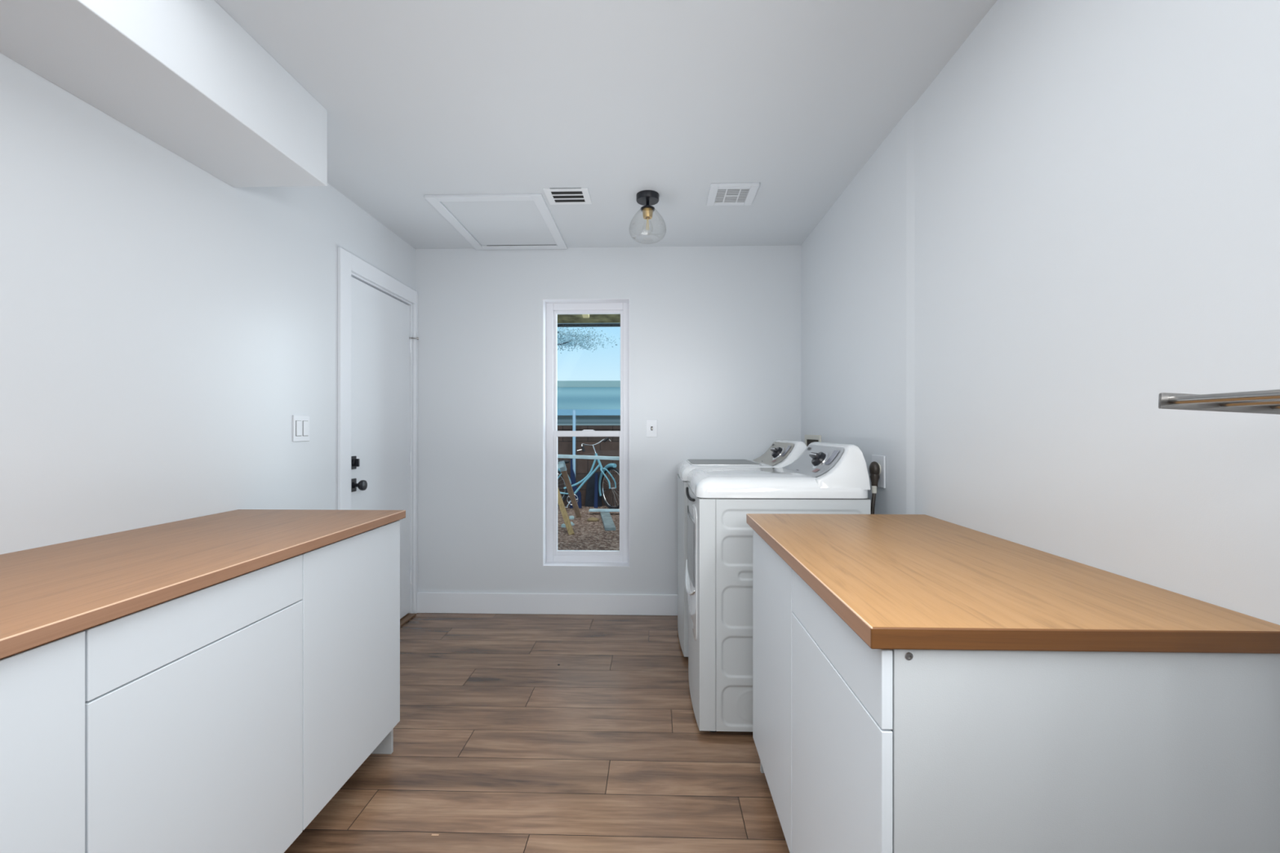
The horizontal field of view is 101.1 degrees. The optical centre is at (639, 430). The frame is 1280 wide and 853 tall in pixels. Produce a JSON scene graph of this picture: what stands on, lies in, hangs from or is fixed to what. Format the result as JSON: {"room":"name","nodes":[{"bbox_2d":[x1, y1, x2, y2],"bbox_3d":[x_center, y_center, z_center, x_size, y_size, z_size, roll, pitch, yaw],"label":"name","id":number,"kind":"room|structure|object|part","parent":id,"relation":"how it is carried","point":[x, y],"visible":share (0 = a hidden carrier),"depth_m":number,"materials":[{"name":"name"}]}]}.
{"room":"laundry room","nodes":[
{"label":"laundry room","id":0,"kind":"room"},
{"bbox_2d":[0,0,327,187],"bbox_3d":[-1.423,-1.066,-0.132,0.362,0.288,4.255,0,0,2],"label":"soffit","id":1,"kind":"structure","parent":0,"point":[184,75],"depth_m":1.48,"materials":[{"name":"white paint"}]},
{"bbox_2d":[0,52,415,613],"bbox_3d":[-1.653,-0.018,0.633,0.140,2.585,5.770,0,0,2],"label":"wall","id":2,"kind":"structure","parent":0,"point":[166,324],"depth_m":1.66,"materials":[{"name":"white paint"}]},
{"bbox_2d":[292,414,309,441],"bbox_3d":[-1.527,-0.009,2.377,0.010,0.118,0.108,0,0,2],"label":"light switch","id":3,"kind":"object","parent":2,"relation":"attached to","point":[300,424],"visible":1,"depth_m":2.36,"materials":[{"name":"white plastic"}]},
{"bbox_2d":[337,247,417,613],"bbox_3d":[-1.563,0.146,3.083,0.138,2.138,0.862,0,0,2],"label":"trim","id":4,"kind":"structure","parent":2,"relation":"attached to","point":[348,263],"depth_m":2.82,"materials":[{"name":"white paint"}]},
{"bbox_2d":[351,276,418,618],"bbox_3d":[-1.509,0.189,3.123,0.119,2.026,0.722,0,0,2],"label":"door","id":5,"kind":"structure","parent":2,"relation":"in","point":[381,340],"depth_m":3.09,"materials":[{"name":"white paint"}]},
{"bbox_3d":[-1.528,0.292,2.798,0.010,0.070,0.062,0,0,2],"label":"knob","id":6,"kind":"part","parent":5,"relation":"part of","materials":[{"name":"black metal"}]},
{"bbox_3d":[-1.491,0.292,2.799,0.064,0.056,0.056,0,0,2],"label":"knob","id":7,"kind":"part","parent":5,"relation":"part of","materials":[{"name":"black metal"}]},
{"bbox_2d":[400,613,416,626],"bbox_3d":[-1.556,1.209,3.113,0.150,0.012,0.702,0,0,2],"label":"threshold","id":8,"kind":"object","parent":2,"relation":"attached to","point":[407,617],"depth_m":3.37,"materials":[{"name":"brown wood"}]},
{"bbox_2d":[284,613,789,852],"bbox_3d":[-0.318,1.245,0.550,2.632,0.060,5.899,0,0,2],"label":"floor","id":9,"kind":"structure","parent":0,"point":[500,746],"depth_m":1.97,"materials":[{"name":"brown wood"}]},
{"bbox_2d":[0,631,84,852],"bbox_3d":[-1.244,0.775,0.626,0.597,0.880,0.548,0,0,2],"label":"base cabinet","id":10,"kind":"object","parent":9,"relation":"on","point":[42,686],"visible":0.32,"depth_m":0.83,"materials":[{"name":"white wood"}]},
{"bbox_2d":[0,509,405,659],"bbox_3d":[-1.239,0.318,1.174,0.651,0.030,1.675,0,0,2],"label":"countertop","id":11,"kind":"structure","parent":10,"relation":"on","point":[48,593],"depth_m":1.21,"materials":[{"name":"brown wood"}]},
{"bbox_2d":[83,554,302,852],"bbox_3d":[-1.228,0.775,1.175,0.597,0.880,0.548,0,0,2],"label":"base cabinet","id":12,"kind":"object","parent":9,"relation":"on","point":[193,701],"visible":0.7,"depth_m":1.12,"materials":[{"name":"white wood"}]},
{"bbox_3d":[-0.938,0.400,1.167,0.017,0.122,0.545,0,0,2],"label":"drawer","id":13,"kind":"part","parent":12,"relation":"part of","materials":[{"name":"white wood"}]},
{"bbox_2d":[299,520,399,830],"bbox_3d":[-1.212,0.775,1.724,0.597,0.880,0.548,0,0,2],"label":"base cabinet","id":14,"kind":"object","parent":9,"relation":"on","point":[351,599],"visible":0.34,"depth_m":1.66,"materials":[{"name":"white wood"}]},
{"bbox_3d":[-1.214,0.775,1.990,0.578,0.880,0.016,0,0,2],"label":"panel","id":15,"kind":"part","parent":14,"relation":"part of","materials":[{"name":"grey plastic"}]},
{"bbox_2d":[676,439,807,657],"bbox_3d":[0.569,0.636,3.082,0.690,1.158,0.661,0,0,2],"label":"washing machine","id":16,"kind":"object","parent":9,"relation":"on","point":[781,453],"visible":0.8,"depth_m":2.84,"materials":[{"name":"white metal"}]},
{"bbox_3d":[0.473,0.183,3.085,0.365,0.001,0.487,0,0,2],"label":"lid glass","id":17,"kind":"part","parent":16,"relation":"part of","materials":[{"name":"grey"}]},
{"bbox_3d":[0.476,0.186,3.085,0.380,0.005,0.505,0,0,2],"label":"lid","id":18,"kind":"part","parent":16,"relation":"part of","materials":[{"name":"white metal"}]},
{"bbox_3d":[0.768,0.131,3.077,0.140,0.121,0.551,0,0,2],"label":"control panel","id":19,"kind":"part","parent":16,"relation":"part of","materials":[{"name":"grey"}]},
{"bbox_2d":[752,528,792,852],"bbox_3d":[0.694,0.775,1.606,0.596,0.880,0.534,0,0,2],"label":"base cabinet","id":20,"kind":"object","parent":9,"relation":"on","point":[772,611],"visible":0.16,"depth_m":1.56,"materials":[{"name":"white wood"}]},
{"bbox_3d":[0.710,0.775,1.865,0.578,0.880,0.016,0,0,2],"label":"panel","id":21,"kind":"part","parent":20,"relation":"part of","materials":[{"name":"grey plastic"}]},
{"bbox_2d":[684,441,870,732],"bbox_3d":[0.563,0.636,2.399,0.708,1.158,0.661,0,0,2],"label":"dryer","id":22,"kind":"object","parent":9,"relation":"on","point":[826,477],"visible":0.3,"depth_m":2.08,"materials":[{"name":"white metal"}]},
{"bbox_3d":[0.221,0.694,2.409,0.024,0.081,0.518,0,0,2],"label":"door handle","id":23,"kind":"part","parent":22,"relation":"part of","materials":[{"name":"white plastic"}]},
{"bbox_3d":[0.233,0.592,2.409,0.020,0.555,0.545,0,0,2],"label":"door","id":24,"kind":"part","parent":22,"relation":"part of","materials":[{"name":"white metal"}]},
{"bbox_3d":[0.267,0.730,2.082,0.064,0.915,0.004,0,0,2],"label":"corner panel","id":25,"kind":"part","parent":22,"relation":"part of","materials":[{"name":"grey paint"}]},
{"bbox_3d":[0.602,0.730,2.072,0.602,0.915,0.004,0,0,2],"label":"panel","id":26,"kind":"part","parent":22,"relation":"part of","materials":[{"name":"grey paint"}]},
{"bbox_3d":[0.771,0.131,2.393,0.140,0.121,0.551,0,0,2],"label":"control panel","id":27,"kind":"part","parent":22,"relation":"part of","materials":[{"name":"grey"}]},
{"bbox_2d":[791,568,1279,852],"bbox_3d":[0.678,0.775,1.068,0.596,0.880,0.538,0,0,2],"label":"base cabinet","id":28,"kind":"object","parent":9,"relation":"on","point":[894,750],"visible":0.81,"depth_m":0.80,"materials":[{"name":"white wood"}]},
{"bbox_3d":[0.389,0.400,1.078,0.017,0.122,0.534,0,0,2],"label":"drawer","id":29,"kind":"part","parent":28,"relation":"part of","materials":[{"name":"white wood"}]},
{"bbox_3d":[0.389,0.781,1.078,0.017,0.632,0.534,0,0,2],"label":"door","id":30,"kind":"part","parent":28,"relation":"part of","materials":[{"name":"white wood"}]},
{"bbox_2d":[746,513,1279,653],"bbox_3d":[0.682,0.316,1.336,0.632,0.034,1.094,0,0,2],"label":"countertop","id":31,"kind":"structure","parent":28,"relation":"on","point":[898,581],"depth_m":0.95,"materials":[{"name":"brown wood"}]},
{"bbox_3d":[0.680,0.775,0.809,0.578,0.880,0.016,0,0,2],"label":"panel","id":32,"kind":"part","parent":28,"relation":"part of","materials":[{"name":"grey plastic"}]},
{"bbox_2d":[214,0,996,248],"bbox_3d":[-0.302,-1.260,0.594,2.562,0.100,5.770,0,0,2],"label":"ceiling","id":33,"kind":"structure","parent":0,"point":[617,100],"depth_m":1.92,"materials":[{"name":"white paint"}]},
{"bbox_2d":[424,193,567,249],"bbox_3d":[-0.794,-1.204,3.091,0.608,0.013,0.790,0,0,2],"label":"attic hatch","id":34,"kind":"object","parent":33,"relation":"attached to","point":[517,221],"visible":1,"depth_m":3.02,"materials":[{"name":"white paint"}]},
{"bbox_3d":[-0.793,-1.207,3.088,0.490,0.004,0.668,0,0,2],"label":"panel","id":35,"kind":"part","parent":34,"relation":"part of","materials":[{"name":"white paint"}]},
{"bbox_2d":[542,187,591,204],"bbox_3d":[-0.370,-1.207,2.717,0.224,0.006,0.180,0,0,2],"label":"ceiling vent","id":36,"kind":"object","parent":33,"relation":"in","point":[554,196],"visible":1,"depth_m":2.71,"materials":[{"name":"white metal"}]},
{"bbox_2d":[635,190,662,230],"bbox_3d":[0.040,-1.096,2.708,0.192,0.229,0.192,0,0,2],"label":"ceiling light","id":37,"kind":"object","parent":33,"relation":"attached to","point":[646,198],"visible":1,"depth_m":2.69,"materials":[{"name":"black metal"}]},
{"bbox_3d":[0.040,-1.157,2.708,0.076,0.045,0.076,0,0,2],"label":"stem","id":38,"kind":"part","parent":37,"relation":"part of","materials":[{"name":"black metal"}]},
{"bbox_2d":[642,207,653,219],"bbox_3d":[0.040,-1.113,2.708,0.054,0.042,0.054,0,0,2],"label":"socket","id":39,"kind":"object","parent":37,"relation":"attached to","point":[647,212],"depth_m":2.69,"materials":[{"name":"gold metal"}]},
{"bbox_2d":[706,182,759,205],"bbox_3d":[0.469,-1.203,2.688,0.238,0.014,0.230,0,0,2],"label":"exhaust fan","id":40,"kind":"object","parent":33,"relation":"attached to","point":[719,193],"visible":1,"depth_m":2.67,"materials":[{"name":"white paint"}]},
{"bbox_2d":[415,244,800,594],"bbox_3d":[-0.217,-0.018,3.548,2.842,2.585,0.140,0,0,2],"label":"wall","id":41,"kind":"structure","parent":0,"point":[715,331],"depth_m":3.48,"materials":[{"name":"white paint"}]},
{"bbox_2d":[417,591,677,615],"bbox_3d":[-0.224,1.147,3.471,2.552,0.136,0.014,0,0,2],"label":"baseboard","id":42,"kind":"structure","parent":41,"relation":"attached to","point":[427,602],"depth_m":3.48,"materials":[{"name":"white paint"}]},
{"bbox_2d":[542,298,629,567],"bbox_3d":[-0.355,0.015,3.531,0.578,1.771,0.101,0,0,2],"label":"trim","id":43,"kind":"structure","parent":41,"relation":"attached to","point":[545,301],"depth_m":3.52,"materials":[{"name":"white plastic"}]},
{"bbox_2d":[546,302,629,562],"bbox_3d":[-0.352,0.015,3.617,0.576,1.769,0.070,0,0,2],"label":"window","id":44,"kind":"structure","parent":41,"relation":"in","point":[553,554],"depth_m":3.59,"materials":[{"name":"white plastic"}]},
{"bbox_3d":[-0.352,-0.398,3.616,0.478,0.845,0.032,0,0,2],"label":"sash","id":45,"kind":"part","parent":44,"relation":"part of","materials":[{"name":"white plastic"}]},
{"bbox_3d":[-0.353,0.427,3.602,0.486,0.848,0.028,0,0,2],"label":"sash","id":46,"kind":"part","parent":44,"relation":"part of","materials":[{"name":"white plastic"}]},
{"bbox_2d":[557,314,620,327],"bbox_3d":[-0.372,-1.184,4.440,5.000,0.403,1.615,0,0,2],"label":"patio cover","id":47,"kind":"object","parent":41,"relation":"attached to","point":[563,320],"visible":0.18,"depth_m":5.15,"materials":[{"name":"beige"}]},
{"bbox_2d":[646,419,657,437],"bbox_3d":[0.078,-0.013,3.461,0.072,0.116,0.017,0,0,2],"label":"light switch","id":48,"kind":"object","parent":41,"relation":"attached to","point":[651,424],"visible":1,"depth_m":3.46,"materials":[{"name":"white plastic"}]},
{"bbox_2d":[800,0,1279,625],"bbox_3d":[1.044,-0.018,0.555,0.149,2.585,5.770,0,0,2],"label":"wall","id":49,"kind":"structure","parent":0,"point":[1074,224],"depth_m":1.20,"materials":[{"name":"white paint"}]},
{"bbox_2d":[804,435,821,446],"bbox_3d":[1.032,0.136,3.177,0.025,0.217,0.310,0,0,2],"label":"water supply box","id":50,"kind":"object","parent":49,"relation":"attached to","point":[809,439],"visible":0.34,"depth_m":3.18,"materials":[{"name":"white plastic"}]},
{"bbox_2d":[869,461,879,514],"bbox_3d":[0.959,0.475,2.218,0.097,0.688,0.052,0,0,2],"label":"power cord","id":51,"kind":"object","parent":49,"relation":"hanging from","point":[874,468],"visible":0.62,"depth_m":2.20,"materials":[{"name":"rubber"}]},
{"bbox_2d":[871,454,885,488],"bbox_3d":[1.012,0.173,2.239,0.011,0.134,0.125,0,0,2],"label":"dryer outlet","id":52,"kind":"object","parent":49,"relation":"attached to","point":[880,460],"visible":0.54,"depth_m":2.20,"materials":[{"name":"white plastic"}]},
{"bbox_2d":[1158,389,1279,414],"bbox_3d":[0.817,-0.026,0.377,0.312,0.046,0.641,0,0,2],"label":"towel rack","id":53,"kind":"object","parent":49,"relation":"attached to","point":[1261,402],"visible":1,"depth_m":0.66,"materials":[{"name":"silver metal"}]},
{"bbox_3d":[0.677,-0.039,0.381,0.010,0.010,0.594,0,0,2],"label":"rod","id":54,"kind":"part","parent":53,"relation":"part of","materials":[{"name":"silver metal"}]},
{"bbox_3d":[0.740,-0.035,0.379,0.010,0.010,0.594,0,0,2],"label":"rod","id":55,"kind":"part","parent":53,"relation":"part of","materials":[{"name":"silver metal"}]},
{"bbox_3d":[0.803,-0.032,0.377,0.010,0.010,0.594,0,0,2],"label":"rod","id":56,"kind":"part","parent":53,"relation":"part of","materials":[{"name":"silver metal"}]},
{"label":"outside","id":57,"kind":"structure","parent":0,"visible":0},
{"bbox_2d":[557,506,619,550],"bbox_3d":[-0.573,1.365,14.828,26.000,0.200,22.390,0,0,2],"label":"ground","id":58,"kind":"structure","parent":57,"point":[588,535],"depth_m":6.46,"materials":[{"name":"gravel"}]},
{"bbox_2d":[572,409,575,475],"bbox_3d":[-1.086,0.465,8.675,0.055,1.601,0.092,0,0,2],"label":"metal pole","id":59,"kind":"object","parent":58,"relation":"on","point":[573,411],"visible":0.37,"depth_m":8.66,"materials":[{"name":"blue"}]},
{"bbox_2d":[569,458,582,508],"bbox_3d":[-1.047,0.831,8.579,0.191,0.867,0.050,0,0,2],"label":"tarp","id":60,"kind":"object","parent":58,"relation":"on","point":[573,481],"visible":0.68,"depth_m":8.55,"materials":[{"name":"blue fabric"}]},
{"bbox_2d":[557,436,619,508],"bbox_3d":[-1.019,0.684,8.380,1.614,1.162,0.627,0,0,2],"label":"bicycle","id":61,"kind":"object","parent":58,"relation":"on","point":[609,467],"visible":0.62,"depth_m":8.36,"materials":[{"name":"blue paint"}]},
{"bbox_3d":[-1.040,0.693,8.373,0.898,0.667,0.120,0,0,2],"label":"frame","id":62,"kind":"part","parent":61,"relation":"part of","materials":[{"name":"blue paint"}]},
{"bbox_2d":[557,454,619,534],"bbox_3d":[-0.618,0.803,7.031,1.409,0.974,1.325,0,0,2],"label":"sawhorse","id":63,"kind":"object","parent":58,"relation":"on","point":[561,464],"visible":0.41,"depth_m":7.01,"materials":[{"name":"wood"}]},
{"bbox_3d":[-1.033,0.844,6.685,0.068,0.891,0.768,0,0,-35],"label":"leg","id":64,"kind":"part","parent":63,"relation":"part of","materials":[{"name":"yellow wood"}]},
{"bbox_3d":[-0.979,0.847,7.390,0.077,0.869,0.618,0,0,19],"label":"leg","id":65,"kind":"part","parent":63,"relation":"part of","materials":[{"name":"brown wood"}]},
{"bbox_2d":[557,327,619,353],"bbox_3d":[-2.704,-1.194,11.991,4.660,4.923,2.122,0,0,2],"label":"tree","id":66,"kind":"object","parent":58,"relation":"on","point":[570,338],"visible":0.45,"depth_m":11.96,"materials":[{"name":"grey plant"}]},
{"bbox_2d":[557,425,620,506],"bbox_3d":[-0.244,0.590,8.901,13.000,1.350,0.220,0,0,2],"label":"wall","id":67,"kind":"structure","parent":58,"relation":"on","point":[583,466],"depth_m":8.83,"materials":[{"name":"brown concrete"}]},
{"bbox_2d":[557,380,620,425],"bbox_3d":[-0.547,-0.235,15.737,18.000,3.000,5.570,0,0,2],"label":"house","id":68,"kind":"structure","parent":58,"relation":"on","point":[595,402],"depth_m":14.61,"materials":[{"name":"blue"}]},
{"bbox_2d":[584,471,601,506],"bbox_3d":[-0.774,0.973,8.746,0.282,0.584,0.040,0,0,2],"label":"board","id":69,"kind":"object","parent":58,"relation":"on","point":[589,497],"visible":0.83,"depth_m":8.73,"materials":[{"name":"blue wood"}]},
{"bbox_2d":[586,516,599,521],"bbox_3d":[-0.654,1.238,7.350,0.174,0.056,0.117,0,0,2],"label":"stone","id":70,"kind":"object","parent":58,"relation":"on","point":[590,519],"visible":1,"depth_m":7.31,"materials":[{"name":"beige stone"}]},
{"bbox_2d":[594,473,597,507],"bbox_3d":[-0.719,0.983,8.584,0.060,0.565,0.040,0,0,2],"label":"fence post","id":71,"kind":"object","parent":58,"relation":"on","point":[596,474],"visible":1,"depth_m":8.56,"materials":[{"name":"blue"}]},
{"bbox_2d":[600,511,615,530],"bbox_3d":[-0.450,1.245,7.273,0.135,0.040,1.280,0,0,-7],"label":"board","id":72,"kind":"object","parent":58,"relation":"on","point":[607,522],"visible":1,"depth_m":7.10,"materials":[{"name":"wood"}]},
{"bbox_2d":[588,508,619,511],"bbox_3d":[-0.455,1.205,7.931,0.618,0.030,0.110,0,0,2],"label":"board","id":73,"kind":"object","parent":72,"relation":"on","point":[590,509],"visible":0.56,"depth_m":7.89,"materials":[{"name":"wood"}]}
]}

